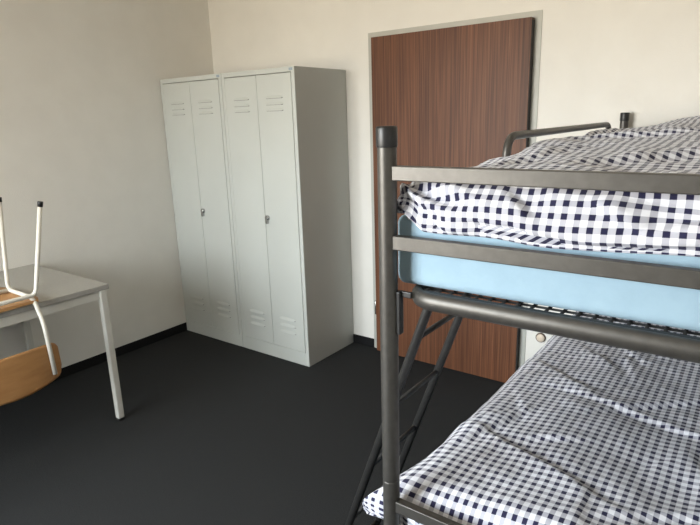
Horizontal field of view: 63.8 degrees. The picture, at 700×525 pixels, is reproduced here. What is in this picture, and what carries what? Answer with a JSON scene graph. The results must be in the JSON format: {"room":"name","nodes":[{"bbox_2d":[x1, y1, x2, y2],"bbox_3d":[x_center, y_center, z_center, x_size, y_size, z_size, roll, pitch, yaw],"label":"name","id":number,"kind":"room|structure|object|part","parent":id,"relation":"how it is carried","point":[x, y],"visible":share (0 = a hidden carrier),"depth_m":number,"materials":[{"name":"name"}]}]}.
{"room":"dormitory","nodes":[
{"label":"dormitory","id":0,"kind":"room"},
{"bbox_2d":[0,0,213,367],"bbox_3d":[-2.370,-0.351,2.642,0.160,2.550,4.770,9,18,35],"label":"wall","id":1,"kind":"structure","parent":0,"point":[83,135],"depth_m":3.53,"materials":[{"name":"paint"}]},
{"bbox_2d":[54,322,186,380],"bbox_3d":[-2.265,0.864,2.904,0.008,0.062,4.450,9,18,35],"label":"baseboard","id":2,"kind":"structure","parent":1,"relation":"attached to","point":[79,366],"depth_m":3.85,"materials":[{"name":"black plastic"}]},
{"bbox_2d":[0,330,504,524],"bbox_3d":[-0.550,1.205,1.700,4.570,0.100,4.770,9,18,35],"label":"floor","id":3,"kind":"structure","parent":0,"point":[213,431],"depth_m":2.83,"materials":[{"name":"grey carpet"}]},
{"bbox_2d":[0,264,124,420],"bbox_3d":[-1.994,0.596,2.532,0.789,0.750,1.600,9,18,35],"label":"desk","id":4,"kind":"object","parent":3,"relation":"on","point":[58,290],"visible":0.79,"depth_m":2.84,"materials":[{"name":"laminate"}]},
{"bbox_3d":[-1.884,0.405,3.285,0.034,0.712,0.034,9,18,35],"label":"leg","id":5,"kind":"part","parent":4,"relation":"part of","materials":[{"name":"paint"}]},
{"bbox_2d":[0,197,61,405],"bbox_3d":[-1.631,0.164,2.470,0.468,0.833,0.514,9,18,35],"label":"chair","id":6,"kind":"object","parent":4,"relation":"on","point":[23,374],"visible":1,"depth_m":2.49,"materials":[{"name":"brown wood"}]},
{"bbox_3d":[-1.667,0.192,2.505,0.377,0.018,0.410,9,18,35],"label":"seat","id":7,"kind":"part","parent":6,"relation":"part of","materials":[{"name":"brown wood"}]},
{"bbox_3d":[-1.510,-0.004,2.330,0.070,0.418,0.507,9,18,35],"label":"leg frame","id":8,"kind":"part","parent":6,"relation":"part of","materials":[{"name":"paint"}]},
{"bbox_3d":[-1.459,0.498,2.433,0.056,0.194,0.430,9,18,35],"label":"backrest","id":9,"kind":"part","parent":6,"relation":"part of","materials":[{"name":"brown wood"}]},
{"bbox_3d":[-2.004,0.281,2.451,0.764,0.046,1.564,9,18,35],"label":"frame","id":10,"kind":"part","parent":4,"relation":"part of","materials":[{"name":"paint"}]},
{"bbox_3d":[-1.236,0.482,2.912,0.034,0.712,0.034,9,18,35],"label":"leg","id":11,"kind":"part","parent":4,"relation":"part of","materials":[{"name":"paint"}]},
{"bbox_2d":[160,73,243,346],"bbox_3d":[-0.881,-0.376,4.042,0.612,1.810,0.502,9,18,35],"label":"locker","id":12,"kind":"object","parent":3,"relation":"on","point":[193,107],"visible":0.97,"depth_m":3.83,"materials":[{"name":"metal"}]},
{"bbox_3d":[-1.126,-0.373,3.942,0.277,1.688,0.020,9,18,35],"label":"door","id":13,"kind":"part","parent":12,"relation":"part of","materials":[{"name":"paint"}]},
{"bbox_3d":[-0.901,-0.339,3.781,0.277,1.688,0.020,9,18,35],"label":"door","id":14,"kind":"part","parent":12,"relation":"part of","materials":[{"name":"paint"}]},
{"bbox_2d":[221,66,353,366],"bbox_3d":[-0.390,-0.301,3.691,0.600,1.810,0.502,9,18,35],"label":"locker","id":15,"kind":"object","parent":3,"relation":"on","point":[286,127],"visible":1,"depth_m":3.49,"materials":[{"name":"metal"}]},
{"bbox_3d":[-0.632,-0.297,3.589,0.270,1.688,0.020,9,18,35],"label":"door","id":16,"kind":"part","parent":15,"relation":"part of","materials":[{"name":"paint"}]},
{"bbox_3d":[-0.412,-0.263,3.431,0.270,1.688,0.020,9,18,35],"label":"door","id":17,"kind":"part","parent":15,"relation":"part of","materials":[{"name":"paint"}]},
{"bbox_2d":[345,112,699,524],"bbox_3d":[0.897,0.293,1.841,1.392,1.508,2.080,9,18,35],"label":"bunk bed","id":18,"kind":"object","parent":3,"relation":"on","point":[664,343],"visible":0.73,"depth_m":0.98,"materials":[{"name":"paint"}]},
{"bbox_3d":[0.088,0.500,1.200,0.036,1.478,0.036,9,18,35],"label":"post","id":19,"kind":"part","parent":18,"relation":"part of","materials":[{"name":"metal"}]},
{"bbox_3d":[0.067,0.558,1.532,0.476,1.195,0.022,9,18,35],"label":"ladder rail","id":20,"kind":"part","parent":18,"relation":"part of","materials":[{"name":"metal"}]},
{"bbox_3d":[0.214,0.503,1.727,0.476,1.195,0.022,9,18,35],"label":"ladder rail","id":21,"kind":"part","parent":18,"relation":"part of","materials":[{"name":"metal"}]},
{"bbox_3d":[0.465,0.571,0.934,0.903,0.026,0.018,9,18,35],"label":"rail","id":22,"kind":"part","parent":18,"relation":"part of","materials":[{"name":"metal"}]},
{"bbox_3d":[0.445,-0.106,0.759,0.903,0.026,0.018,9,18,35],"label":"rail","id":23,"kind":"part","parent":18,"relation":"part of","materials":[{"name":"metal"}]},
{"bbox_3d":[0.448,0.018,0.791,0.903,0.026,0.018,9,18,35],"label":"rail","id":24,"kind":"part","parent":18,"relation":"part of","materials":[{"name":"metal"}]},
{"bbox_2d":[398,214,699,331],"bbox_3d":[1.054,-0.185,1.594,0.939,0.138,1.988,9,18,35],"label":"mattress","id":25,"kind":"object","parent":18,"relation":"on","point":[677,307],"visible":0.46,"depth_m":0.92,"materials":[{"name":"blue fabric"}]},
{"bbox_2d":[397,115,699,256],"bbox_3d":[1.039,-0.314,1.560,0.928,0.195,2.014,9,18,35],"label":"duvet","id":26,"kind":"object","parent":25,"relation":"on","point":[553,218],"visible":0.85,"depth_m":0.94,"materials":[{"name":"white fabric"}]},
{"bbox_3d":[1.053,-0.100,1.611,0.886,0.034,2.044,9,18,35],"label":"deck frame","id":27,"kind":"part","parent":18,"relation":"part of","materials":[{"name":"paint"}]},
{"bbox_3d":[0.796,-0.337,2.004,0.061,0.294,1.217,9,18,35],"label":"guard rail","id":28,"kind":"part","parent":18,"relation":"part of","materials":[{"name":"metal"}]},
{"bbox_3d":[1.292,0.052,2.786,0.036,1.478,0.036,9,18,35],"label":"post","id":29,"kind":"part","parent":18,"relation":"part of","materials":[{"name":"metal"}]},
{"bbox_3d":[1.074,0.492,1.769,0.939,0.138,1.989,9,18,35],"label":"mattress","id":30,"kind":"object","parent":18,"relation":"on","visible":0},
{"bbox_2d":[362,311,699,524],"bbox_3d":[1.025,0.364,1.765,1.008,0.204,2.016,9,18,35],"label":"duvet","id":31,"kind":"object","parent":30,"relation":"on","point":[582,432],"visible":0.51,"depth_m":1.31,"materials":[{"name":"white fabric"}]},
{"bbox_2d":[208,0,699,361],"bbox_3d":[0.769,-0.582,3.161,4.250,2.550,0.160,9,18,35],"label":"wall","id":32,"kind":"structure","parent":0,"point":[601,60],"depth_m":2.89,"materials":[{"name":"paint"}]},
{"bbox_2d":[353,334,373,346],"bbox_3d":[-0.394,0.463,4.229,1.383,0.062,0.008,9,18,35],"label":"baseboard","id":33,"kind":"structure","parent":32,"relation":"attached to","point":[359,339],"depth_m":3.88,"materials":[{"name":"carpet"}]},
{"bbox_2d":[368,10,542,382],"bbox_3d":[0.553,-0.327,3.289,1.031,2.004,0.208,9,18,35],"label":"door","id":34,"kind":"structure","parent":32,"relation":"in","point":[453,93],"depth_m":3.14,"materials":[{"name":"wood"}]},
{"bbox_2d":[536,333,545,341],"bbox_3d":[1.053,0.417,3.111,0.054,0.054,0.019,9,18,35],"label":"wall socket","id":35,"kind":"object","parent":32,"relation":"attached to","point":[540,337],"visible":0.99,"depth_m":3.10,"materials":[{"name":"white plastic"}]}
]}

